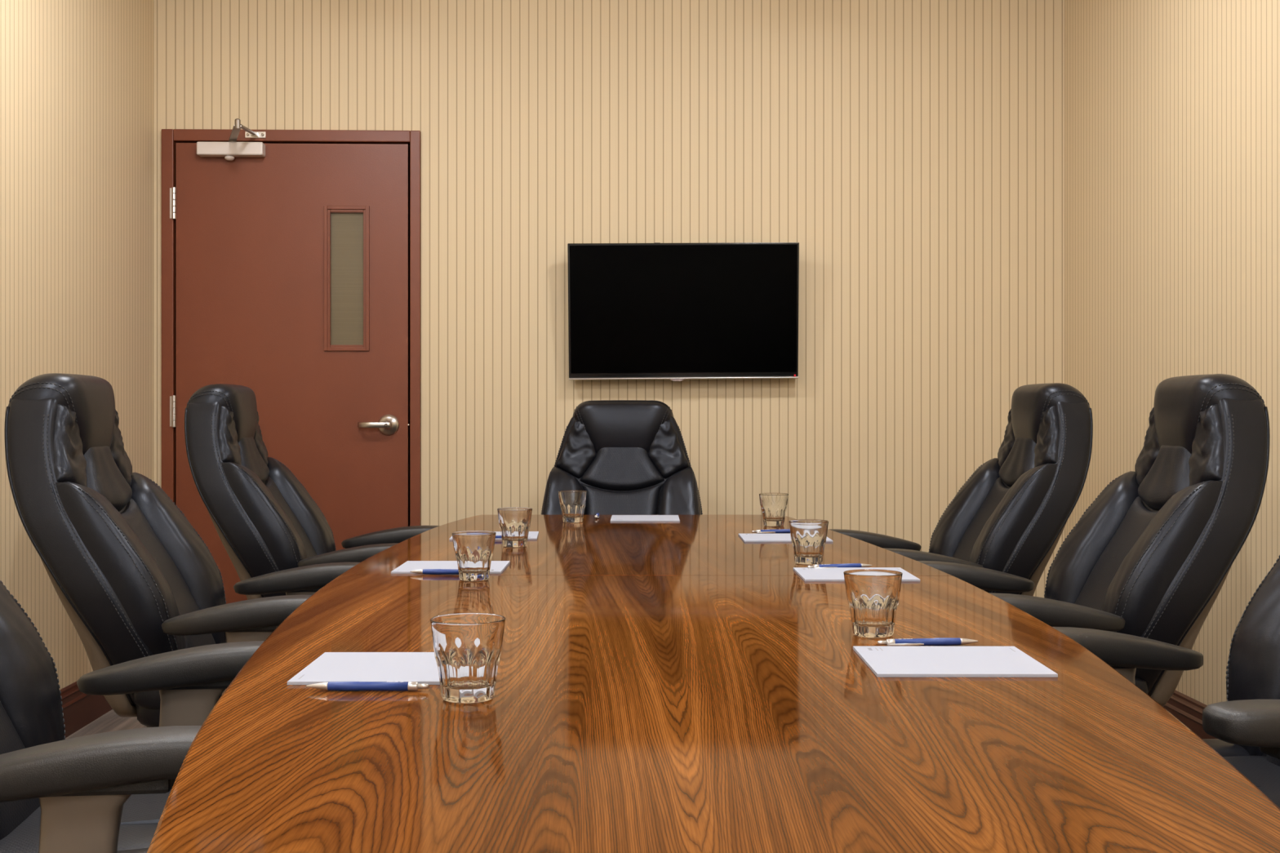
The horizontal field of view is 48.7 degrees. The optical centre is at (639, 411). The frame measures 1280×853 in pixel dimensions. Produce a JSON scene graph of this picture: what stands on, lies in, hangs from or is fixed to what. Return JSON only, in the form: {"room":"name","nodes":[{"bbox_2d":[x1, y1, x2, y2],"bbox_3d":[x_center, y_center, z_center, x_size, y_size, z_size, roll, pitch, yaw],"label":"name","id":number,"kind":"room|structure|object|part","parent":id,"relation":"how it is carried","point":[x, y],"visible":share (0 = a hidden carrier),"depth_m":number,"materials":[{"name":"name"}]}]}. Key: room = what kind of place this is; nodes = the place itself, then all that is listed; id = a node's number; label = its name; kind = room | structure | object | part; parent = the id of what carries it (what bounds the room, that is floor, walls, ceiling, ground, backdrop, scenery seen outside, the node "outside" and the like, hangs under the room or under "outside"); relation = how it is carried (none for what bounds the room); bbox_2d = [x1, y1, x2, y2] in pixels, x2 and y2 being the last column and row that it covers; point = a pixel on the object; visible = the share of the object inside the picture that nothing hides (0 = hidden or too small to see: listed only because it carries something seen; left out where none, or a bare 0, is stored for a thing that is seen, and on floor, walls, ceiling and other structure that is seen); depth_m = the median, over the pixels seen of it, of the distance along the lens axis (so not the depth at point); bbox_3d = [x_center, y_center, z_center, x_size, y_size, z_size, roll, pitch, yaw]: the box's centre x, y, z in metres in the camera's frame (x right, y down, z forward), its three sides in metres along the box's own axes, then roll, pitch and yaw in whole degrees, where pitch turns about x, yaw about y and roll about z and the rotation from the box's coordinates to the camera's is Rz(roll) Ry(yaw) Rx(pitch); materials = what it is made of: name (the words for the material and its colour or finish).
{"room":"conference room","nodes":[
{"label":"conference room","id":0,"kind":"room"},
{"bbox_2d":[0,0,154,689],"bbox_3d":[-1.876,-0.300,1.929,0.120,2.740,7.370,0,0,-2],"label":"wall","id":1,"kind":"structure","parent":0,"point":[77,77],"depth_m":4.75,"materials":[{"name":"paper"}]},
{"bbox_2d":[59,681,112,737],"bbox_3d":[-1.807,0.990,1.931,0.020,0.160,7.370,0,0,-2],"label":"baseboard","id":2,"kind":"structure","parent":1,"relation":"attached to","point":[80,709],"depth_m":4.76,"materials":[{"name":"brown wood"}]},
{"bbox_2d":[65,709,146,739],"bbox_3d":[0.006,1.100,1.996,3.887,0.060,7.630,0,0,-2],"label":"floor","id":3,"kind":"structure","parent":0,"point":[110,721],"depth_m":4.83,"materials":[{"name":"carpet"}]},
{"bbox_2d":[0,580,264,852],"bbox_3d":[-0.837,0.492,1.989,0.828,1.156,0.739,0,0,-7],"label":"chair","id":4,"kind":"object","parent":3,"relation":"on","point":[109,792],"visible":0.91,"depth_m":1.94,"materials":[{"name":"black leather"}]},
{"bbox_3d":[-0.978,0.405,1.972,0.238,0.412,0.306,0,0,-7],"label":"panel","id":5,"kind":"part","parent":4,"relation":"part of","materials":[{"name":"black leather"}]},
{"bbox_3d":[-1.022,0.376,2.166,0.261,0.455,0.160,0,0,-7],"label":"wing panel","id":6,"kind":"part","parent":4,"relation":"part of","materials":[{"name":"black leather"}]},
{"bbox_3d":[-0.672,0.576,1.765,0.143,0.292,0.200,0,0,-7],"label":"arm post","id":7,"kind":"part","parent":4,"relation":"part of","materials":[{"name":"brown paint"}]},
{"bbox_3d":[-0.716,0.603,2.003,0.500,0.079,0.330,0,0,-7],"label":"seat panel","id":8,"kind":"part","parent":4,"relation":"part of","materials":[{"name":"black leather"}]},
{"bbox_3d":[-0.729,0.576,2.245,0.143,0.292,0.200,0,0,-7],"label":"arm post","id":9,"kind":"part","parent":4,"relation":"part of","materials":[{"name":"brown paint"}]},
{"bbox_2d":[4,373,359,727],"bbox_3d":[-0.962,0.492,3.240,0.828,1.156,0.739,0,0,-3],"label":"chair","id":10,"kind":"object","parent":3,"relation":"on","point":[133,577],"visible":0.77,"depth_m":3.00,"materials":[{"name":"black leather"}]},
{"bbox_2d":[8,373,115,455],"bbox_3d":[-1.300,0.031,3.221,0.152,0.234,0.362,0,0,-3],"label":"headrest cover","id":11,"kind":"object","parent":10,"relation":"on","point":[80,409],"depth_m":3.09,"materials":[{"name":"black leather"}]},
{"bbox_3d":[-1.234,0.088,3.064,0.070,0.216,0.150,0,0,-3],"label":"shoulder panel","id":12,"kind":"part","parent":10,"relation":"part of","materials":[{"name":"black leather"}]},
{"bbox_3d":[-1.182,0.316,3.228,0.380,0.699,0.570,0,0,-3],"label":"backrest","id":13,"kind":"part","parent":10,"relation":"part of","materials":[{"name":"black leather"}]},
{"bbox_3d":[-1.223,0.153,3.225,0.088,0.164,0.306,0,0,-3],"label":"panel","id":14,"kind":"part","parent":10,"relation":"part of","materials":[{"name":"black leather"}]},
{"bbox_3d":[-1.113,0.376,3.034,0.261,0.455,0.160,0,0,-3],"label":"wing panel","id":15,"kind":"part","parent":10,"relation":"part of","materials":[{"name":"black leather"}]},
{"bbox_3d":[-1.253,0.088,3.385,0.070,0.216,0.150,0,0,-3],"label":"shoulder panel","id":16,"kind":"part","parent":10,"relation":"part of","materials":[{"name":"black leather"}]},
{"bbox_3d":[-0.841,0.632,3.247,0.524,0.119,0.524,0,0,-3],"label":"seat","id":17,"kind":"part","parent":10,"relation":"part of","materials":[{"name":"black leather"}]},
{"bbox_3d":[-1.104,0.405,3.232,0.238,0.412,0.306,0,0,-3],"label":"panel","id":18,"kind":"part","parent":10,"relation":"part of","materials":[{"name":"black leather"}]},
{"bbox_3d":[-1.136,0.376,3.429,0.261,0.455,0.160,0,0,-3],"label":"wing panel","id":19,"kind":"part","parent":10,"relation":"part of","materials":[{"name":"black leather"}]},
{"bbox_3d":[-0.812,0.576,3.006,0.143,0.292,0.200,0,0,-3],"label":"arm post","id":20,"kind":"part","parent":10,"relation":"part of","materials":[{"name":"brown paint"}]},
{"bbox_3d":[-0.839,0.576,3.490,0.143,0.292,0.200,0,0,-3],"label":"arm post","id":21,"kind":"part","parent":10,"relation":"part of","materials":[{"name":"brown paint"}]},
{"bbox_2d":[184,383,439,599],"bbox_3d":[-0.953,0.492,4.414,0.828,1.156,0.739,0,0,-1],"label":"chair","id":22,"kind":"object","parent":3,"relation":"on","point":[265,520],"visible":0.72,"depth_m":4.19,"materials":[{"name":"black leather"}]},
{"bbox_2d":[186,383,257,442],"bbox_3d":[-1.291,0.031,4.409,0.152,0.234,0.362,0,0,-1],"label":"headrest cover","id":23,"kind":"object","parent":22,"relation":"on","point":[233,407],"depth_m":4.26,"materials":[{"name":"black leather"}]},
{"bbox_3d":[-1.232,0.088,4.250,0.070,0.216,0.150,0,0,-1],"label":"shoulder panel","id":24,"kind":"part","parent":22,"relation":"part of","materials":[{"name":"black leather"}]},
{"bbox_3d":[-1.173,0.316,4.411,0.380,0.699,0.570,0,0,-1],"label":"backrest","id":25,"kind":"part","parent":22,"relation":"part of","materials":[{"name":"black leather"}]},
{"bbox_3d":[-1.214,0.153,4.410,0.088,0.164,0.306,0,0,-1],"label":"panel","id":26,"kind":"part","parent":22,"relation":"part of","materials":[{"name":"black leather"}]},
{"bbox_3d":[-1.237,0.088,4.571,0.070,0.216,0.150,0,0,-1],"label":"shoulder panel","id":27,"kind":"part","parent":22,"relation":"part of","materials":[{"name":"black leather"}]},
{"bbox_3d":[-1.113,0.376,4.214,0.261,0.455,0.160,0,0,-1],"label":"wing panel","id":28,"kind":"part","parent":22,"relation":"part of","materials":[{"name":"black leather"}]},
{"bbox_3d":[-1.095,0.405,4.412,0.238,0.412,0.306,0,0,-1],"label":"panel","id":29,"kind":"part","parent":22,"relation":"part of","materials":[{"name":"black leather"}]},
{"bbox_3d":[-1.118,0.376,4.610,0.261,0.455,0.160,0,0,-1],"label":"wing panel","id":30,"kind":"part","parent":22,"relation":"part of","materials":[{"name":"black leather"}]},
{"bbox_2d":[540,400,702,515],"bbox_3d":[-0.068,0.514,4.676,0.739,1.111,0.828,0,0,1],"label":"chair","id":31,"kind":"object","parent":3,"relation":"on","point":[630,457],"visible":0.46,"depth_m":4.93,"materials":[{"name":"black leather"}]},
{"bbox_3d":[-0.262,0.421,4.843,0.160,0.455,0.261,0,0,1],"label":"wing panel","id":32,"kind":"part","parent":31,"relation":"part of","materials":[{"name":"black leather"}]},
{"bbox_3d":[-0.223,0.133,4.962,0.150,0.216,0.070,0,0,1],"label":"shoulder panel","id":33,"kind":"part","parent":31,"relation":"part of","materials":[{"name":"black leather"}]},
{"bbox_3d":[-0.062,0.198,4.938,0.306,0.164,0.088,0,0,1],"label":"panel","id":34,"kind":"part","parent":31,"relation":"part of","materials":[{"name":"black leather"}]},
{"bbox_3d":[-0.065,0.450,4.818,0.306,0.412,0.238,0,0,1],"label":"panel","id":35,"kind":"part","parent":31,"relation":"part of","materials":[{"name":"black leather"}]},
{"bbox_2d":[572,400,673,453],"bbox_3d":[-0.061,0.076,5.015,0.362,0.234,0.152,0,0,1],"label":"headrest cover","id":36,"kind":"object","parent":31,"relation":"on","point":[602,426],"depth_m":4.95,"materials":[{"name":"black leather"}]},
{"bbox_3d":[0.099,0.133,4.955,0.150,0.216,0.070,0,0,1],"label":"shoulder panel","id":37,"kind":"part","parent":31,"relation":"part of","materials":[{"name":"black leather"}]},
{"bbox_3d":[0.133,0.421,4.835,0.160,0.455,0.261,0,0,1],"label":"wing panel","id":38,"kind":"part","parent":31,"relation":"part of","materials":[{"name":"black leather"}]},
{"bbox_2d":[146,515,1279,852],"bbox_3d":[0.015,0.700,2.736,1.238,0.741,3.608,0,0,-2],"label":"conference table","id":39,"kind":"object","parent":3,"relation":"on","point":[661,686],"visible":0.94,"depth_m":1.44,"materials":[{"name":"brown wood"}]},
{"bbox_2d":[287,652,439,684],"bbox_3d":[-0.314,0.327,1.808,0.224,0.004,0.208,0,0,0],"label":"notepad","id":40,"kind":"object","parent":39,"relation":"on","point":[421,668],"visible":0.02,"depth_m":1.79,"materials":[{"name":"grey paper"}]},
{"bbox_2d":[306,681,428,691],"bbox_3d":[-0.321,0.323,1.668,0.144,0.011,0.015,0,0,1],"label":"ballpoint pen","id":41,"kind":"object","parent":39,"relation":"on","point":[330,686],"visible":1,"depth_m":1.66,"materials":[{"name":"blue plastic"}]},
{"bbox_2d":[409,568,458,574],"bbox_3d":[-0.392,0.323,2.859,0.144,0.011,0.015,0,0,2],"label":"ballpoint pen","id":42,"kind":"object","parent":39,"relation":"on","point":[424,571],"visible":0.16,"depth_m":2.85,"materials":[{"name":"blue plastic"}]},
{"bbox_2d":[391,560,510,573],"bbox_3d":[-0.395,0.327,2.978,0.224,0.004,0.208,0,0,0],"label":"notepad","id":43,"kind":"object","parent":39,"relation":"on","point":[496,566],"visible":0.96,"depth_m":2.98,"materials":[{"name":"grey paper"}]},
{"bbox_2d":[430,613,505,703],"bbox_3d":[-0.197,0.282,1.620,0.086,0.092,0.086,0,0,-7],"label":"tumbler","id":44,"kind":"object","parent":39,"relation":"on","point":[468,646],"visible":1,"depth_m":1.59,"materials":[{"name":"clear glass"}]},
{"bbox_2d":[452,530,496,581],"bbox_3d":[-0.325,0.282,2.768,0.086,0.092,0.086,0,0,-27],"label":"tumbler","id":45,"kind":"object","parent":39,"relation":"on","point":[473,549],"visible":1,"depth_m":2.74,"materials":[{"name":"clear glass"}]},
{"bbox_2d":[448,531,538,540],"bbox_3d":[-0.382,0.327,3.733,0.224,0.004,0.208,0,0,-3],"label":"notepad","id":46,"kind":"object","parent":39,"relation":"on","point":[531,535],"visible":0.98,"depth_m":3.73,"materials":[{"name":"grey paper"}]},
{"bbox_2d":[497,507,532,547],"bbox_3d":[-0.306,0.282,3.456,0.086,0.092,0.086,0,0,42],"label":"tumbler","id":47,"kind":"object","parent":39,"relation":"on","point":[514,523],"visible":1,"depth_m":3.43,"materials":[{"name":"clear glass"}]},
{"bbox_2d":[558,490,586,523],"bbox_3d":[-0.200,0.282,4.214,0.086,0.092,0.086,0,0,22],"label":"tumbler","id":48,"kind":"object","parent":39,"relation":"on","point":[572,503],"visible":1,"depth_m":4.18,"materials":[{"name":"clear glass"}]},
{"bbox_2d":[594,512,599,518],"bbox_3d":[-0.132,0.323,4.407,0.015,0.011,0.144,0,0,1],"label":"ballpoint pen","id":49,"kind":"object","parent":39,"relation":"on","point":[597,516],"visible":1,"depth_m":4.35,"materials":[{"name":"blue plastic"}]},
{"bbox_2d":[610,515,679,521],"bbox_3d":[0.016,0.327,4.340,0.208,0.004,0.224,0,0,0],"label":"notepad","id":50,"kind":"object","parent":39,"relation":"on","point":[614,517],"visible":1,"depth_m":4.30,"materials":[{"name":"white paper"}]},
{"bbox_2d":[751,528,790,533],"bbox_3d":[0.373,0.323,3.825,0.144,0.011,0.015,0,0,-10],"label":"ballpoint pen","id":51,"kind":"object","parent":39,"relation":"on","point":[781,531],"visible":0.86,"depth_m":3.82,"materials":[{"name":"blue plastic"}]},
{"bbox_2d":[759,493,788,526],"bbox_3d":[0.385,0.282,4.074,0.086,0.092,0.086,0,0,-38],"label":"tumbler","id":52,"kind":"object","parent":39,"relation":"on","point":[773,505],"visible":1,"depth_m":4.04,"materials":[{"name":"clear glass"}]},
{"bbox_2d":[738,533,832,542],"bbox_3d":[0.375,0.327,3.672,0.224,0.004,0.208,0,0,0],"label":"notepad","id":53,"kind":"object","parent":39,"relation":"on","point":[745,537],"visible":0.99,"depth_m":3.63,"materials":[{"name":"white paper"}]},
{"bbox_2d":[788,519,828,564],"bbox_3d":[0.366,0.282,3.066,0.086,0.092,0.086,0,0,-18],"label":"tumbler","id":54,"kind":"object","parent":39,"relation":"on","point":[808,536],"visible":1,"depth_m":3.04,"materials":[{"name":"clear glass"}]},
{"bbox_2d":[807,563,872,568],"bbox_3d":[0.419,0.323,2.957,0.144,0.011,0.015,0,0,-14],"label":"ballpoint pen","id":55,"kind":"object","parent":39,"relation":"on","point":[845,565],"visible":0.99,"depth_m":2.95,"materials":[{"name":"blue plastic"}]},
{"bbox_2d":[793,567,919,581],"bbox_3d":[0.431,0.327,2.846,0.224,0.004,0.208,0,0,0],"label":"notepad","id":56,"kind":"object","parent":39,"relation":"on","point":[836,574],"visible":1,"depth_m":2.84,"materials":[{"name":"grey paper"}]},
{"bbox_2d":[843,568,902,638],"bbox_3d":[0.343,0.282,2.081,0.086,0.092,0.086,0,0,2],"label":"tumbler","id":57,"kind":"object","parent":39,"relation":"on","point":[873,595],"visible":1,"depth_m":2.05,"materials":[{"name":"clear glass"}]},
{"bbox_2d":[877,637,977,646],"bbox_3d":[0.404,0.323,1.984,0.144,0.011,0.015,0,0,-6],"label":"ballpoint pen","id":58,"kind":"object","parent":39,"relation":"on","point":[944,641],"visible":1,"depth_m":1.98,"materials":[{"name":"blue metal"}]},
{"bbox_2d":[853,646,1057,677],"bbox_3d":[0.406,0.327,1.857,0.224,0.004,0.208,0,0,0],"label":"notepad","id":59,"kind":"object","parent":39,"relation":"on","point":[883,661],"visible":1,"depth_m":1.84,"materials":[{"name":"grey paper"}]},
{"bbox_2d":[828,382,1093,595],"bbox_3d":[0.897,0.492,4.283,0.828,1.156,0.739,0,0,-4],"label":"chair","id":60,"kind":"object","parent":3,"relation":"on","point":[1011,514],"visible":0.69,"depth_m":4.11,"materials":[{"name":"black leather"}]},
{"bbox_3d":[1.045,0.376,4.492,0.261,0.455,0.160,0,0,-4],"label":"wing panel","id":61,"kind":"part","parent":60,"relation":"part of","materials":[{"name":"black leather"}]},
{"bbox_3d":[1.039,0.405,4.293,0.238,0.412,0.306,0,0,-4],"label":"panel","id":62,"kind":"part","parent":60,"relation":"part of","materials":[{"name":"black leather"}]},
{"bbox_3d":[1.166,0.088,4.464,0.070,0.216,0.150,0,0,-4],"label":"shoulder panel","id":63,"kind":"part","parent":60,"relation":"part of","materials":[{"name":"black leather"}]},
{"bbox_3d":[1.075,0.376,4.098,0.261,0.455,0.160,0,0,-4],"label":"wing panel","id":64,"kind":"part","parent":60,"relation":"part of","materials":[{"name":"black leather"}]},
{"bbox_3d":[1.158,0.153,4.303,0.088,0.164,0.306,0,0,-4],"label":"panel","id":65,"kind":"part","parent":60,"relation":"part of","materials":[{"name":"black leather"}]},
{"bbox_3d":[1.117,0.316,4.299,0.380,0.699,0.570,0,0,-4],"label":"backrest","id":66,"kind":"part","parent":60,"relation":"part of","materials":[{"name":"black leather"}]},
{"bbox_3d":[1.191,0.088,4.144,0.070,0.216,0.150,0,0,-4],"label":"shoulder panel","id":67,"kind":"part","parent":60,"relation":"part of","materials":[{"name":"black leather"}]},
{"bbox_2d":[1010,382,1090,444],"bbox_3d":[1.235,0.031,4.308,0.152,0.234,0.362,0,0,-4],"label":"headrest cover","id":68,"kind":"object","parent":60,"relation":"on","point":[1037,411],"depth_m":4.17,"materials":[{"name":"black leather"}]},
{"bbox_2d":[917,373,1270,706],"bbox_3d":[0.970,0.492,3.290,0.828,1.156,0.739,0,0,-1],"label":"chair","id":69,"kind":"object","parent":3,"relation":"on","point":[1150,557],"visible":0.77,"depth_m":3.09,"materials":[{"name":"black leather"}]},
{"bbox_3d":[1.129,0.376,3.490,0.261,0.455,0.160,0,0,-1],"label":"wing panel","id":70,"kind":"part","parent":69,"relation":"part of","materials":[{"name":"black leather"}]},
{"bbox_3d":[1.112,0.405,3.292,0.238,0.412,0.306,0,0,-1],"label":"panel","id":71,"kind":"part","parent":69,"relation":"part of","materials":[{"name":"black leather"}]},
{"bbox_3d":[1.249,0.088,3.455,0.070,0.216,0.150,0,0,-1],"label":"shoulder panel","id":72,"kind":"part","parent":69,"relation":"part of","materials":[{"name":"black leather"}]},
{"bbox_3d":[1.136,0.376,3.095,0.261,0.455,0.160,0,0,-1],"label":"wing panel","id":73,"kind":"part","parent":69,"relation":"part of","materials":[{"name":"black leather"}]},
{"bbox_3d":[1.231,0.153,3.294,0.088,0.164,0.306,0,0,-1],"label":"panel","id":74,"kind":"part","parent":69,"relation":"part of","materials":[{"name":"black leather"}]},
{"bbox_3d":[1.190,0.316,3.293,0.380,0.699,0.570,0,0,-1],"label":"backrest","id":75,"kind":"part","parent":69,"relation":"part of","materials":[{"name":"black leather"}]},
{"bbox_3d":[1.254,0.088,3.134,0.070,0.216,0.150,0,0,-1],"label":"shoulder panel","id":76,"kind":"part","parent":69,"relation":"part of","materials":[{"name":"black leather"}]},
{"bbox_2d":[1153,373,1265,453],"bbox_3d":[1.308,0.031,3.296,0.152,0.234,0.362,0,0,-1],"label":"headrest cover","id":77,"kind":"object","parent":69,"relation":"on","point":[1191,413],"depth_m":3.17,"materials":[{"name":"black leather"}]},
{"bbox_2d":[1052,555,1279,808],"bbox_3d":[1.014,0.492,2.211,0.828,1.156,0.739,0,0,-9],"label":"chair","id":78,"kind":"object","parent":3,"relation":"on","point":[1246,726],"visible":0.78,"depth_m":2.40,"materials":[{"name":"black leather"}]},
{"bbox_3d":[0.842,0.576,2.429,0.143,0.292,0.200,0,0,-9],"label":"arm post","id":79,"kind":"part","parent":78,"relation":"part of","materials":[{"name":"brown paint"}]},
{"bbox_3d":[0.894,0.603,2.193,0.500,0.079,0.330,0,0,-9],"label":"seat panel","id":80,"kind":"part","parent":78,"relation":"part of","materials":[{"name":"black leather"}]},
{"bbox_3d":[1.145,0.376,2.431,0.261,0.455,0.160,0,0,-9],"label":"wing panel","id":81,"kind":"part","parent":78,"relation":"part of","materials":[{"name":"black leather"}]},
{"bbox_3d":[1.154,0.405,2.233,0.238,0.412,0.306,0,0,-9],"label":"panel","id":82,"kind":"part","parent":78,"relation":"part of","materials":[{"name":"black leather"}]},
{"bbox_2d":[154,0,1064,597],"bbox_3d":[-0.108,-0.300,5.729,3.887,2.740,0.120,0,0,-2],"label":"wall","id":83,"kind":"structure","parent":0,"point":[912,152],"depth_m":5.68,"materials":[{"name":"paper"}]},
{"bbox_2d":[161,118,420,604],"bbox_3d":[-1.381,-0.025,5.525,1.019,2.189,0.411,0,0,-2],"label":"door","id":84,"kind":"structure","parent":83,"relation":"in","point":[291,259],"depth_m":5.62,"materials":[{"name":"brown paint"}]},
{"bbox_3d":[-1.562,-1.081,5.456,0.114,0.043,0.283,0,0,-2],"label":"closer arm","id":85,"kind":"part","parent":84,"relation":"part of","materials":[{"name":"silver metal"}]},
{"bbox_3d":[-1.165,-0.530,5.627,0.179,0.576,0.029,0,0,-2],"label":"vision panel frame","id":86,"kind":"part","parent":84,"relation":"part of","materials":[{"name":"brown paint"}]},
{"bbox_3d":[-1.165,-0.530,5.640,0.139,0.536,0.006,0,0,-2],"label":"glass pane","id":87,"kind":"part","parent":84,"relation":"part of","materials":[{"name":"beige glass"}]},
{"bbox_3d":[-1.052,0.052,5.581,0.138,0.024,0.028,0,0,10],"label":"lever","id":88,"kind":"part","parent":84,"relation":"part of","materials":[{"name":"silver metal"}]},
{"bbox_2d":[567,242,799,381],"bbox_3d":[0.171,-0.395,5.609,0.913,0.547,0.135,0,0,-2],"label":"television","id":89,"kind":"object","parent":83,"relation":"attached to","point":[674,312],"visible":1,"depth_m":5.57,"materials":[{"name":"black plastic"}]},
{"bbox_2d":[1064,0,1279,705],"bbox_3d":[1.889,-0.300,2.043,0.120,2.740,7.370,0,0,-2],"label":"wall","id":90,"kind":"structure","parent":0,"point":[1172,107],"depth_m":4.64,"materials":[{"name":"paper"}]},
{"bbox_2d":[1163,690,1216,739],"bbox_3d":[1.819,0.990,2.041,0.020,0.160,7.370,0,0,-2],"label":"baseboard","id":91,"kind":"structure","parent":90,"relation":"attached to","point":[1188,710],"depth_m":4.49,"materials":[{"name":"brown wood"}]}
]}

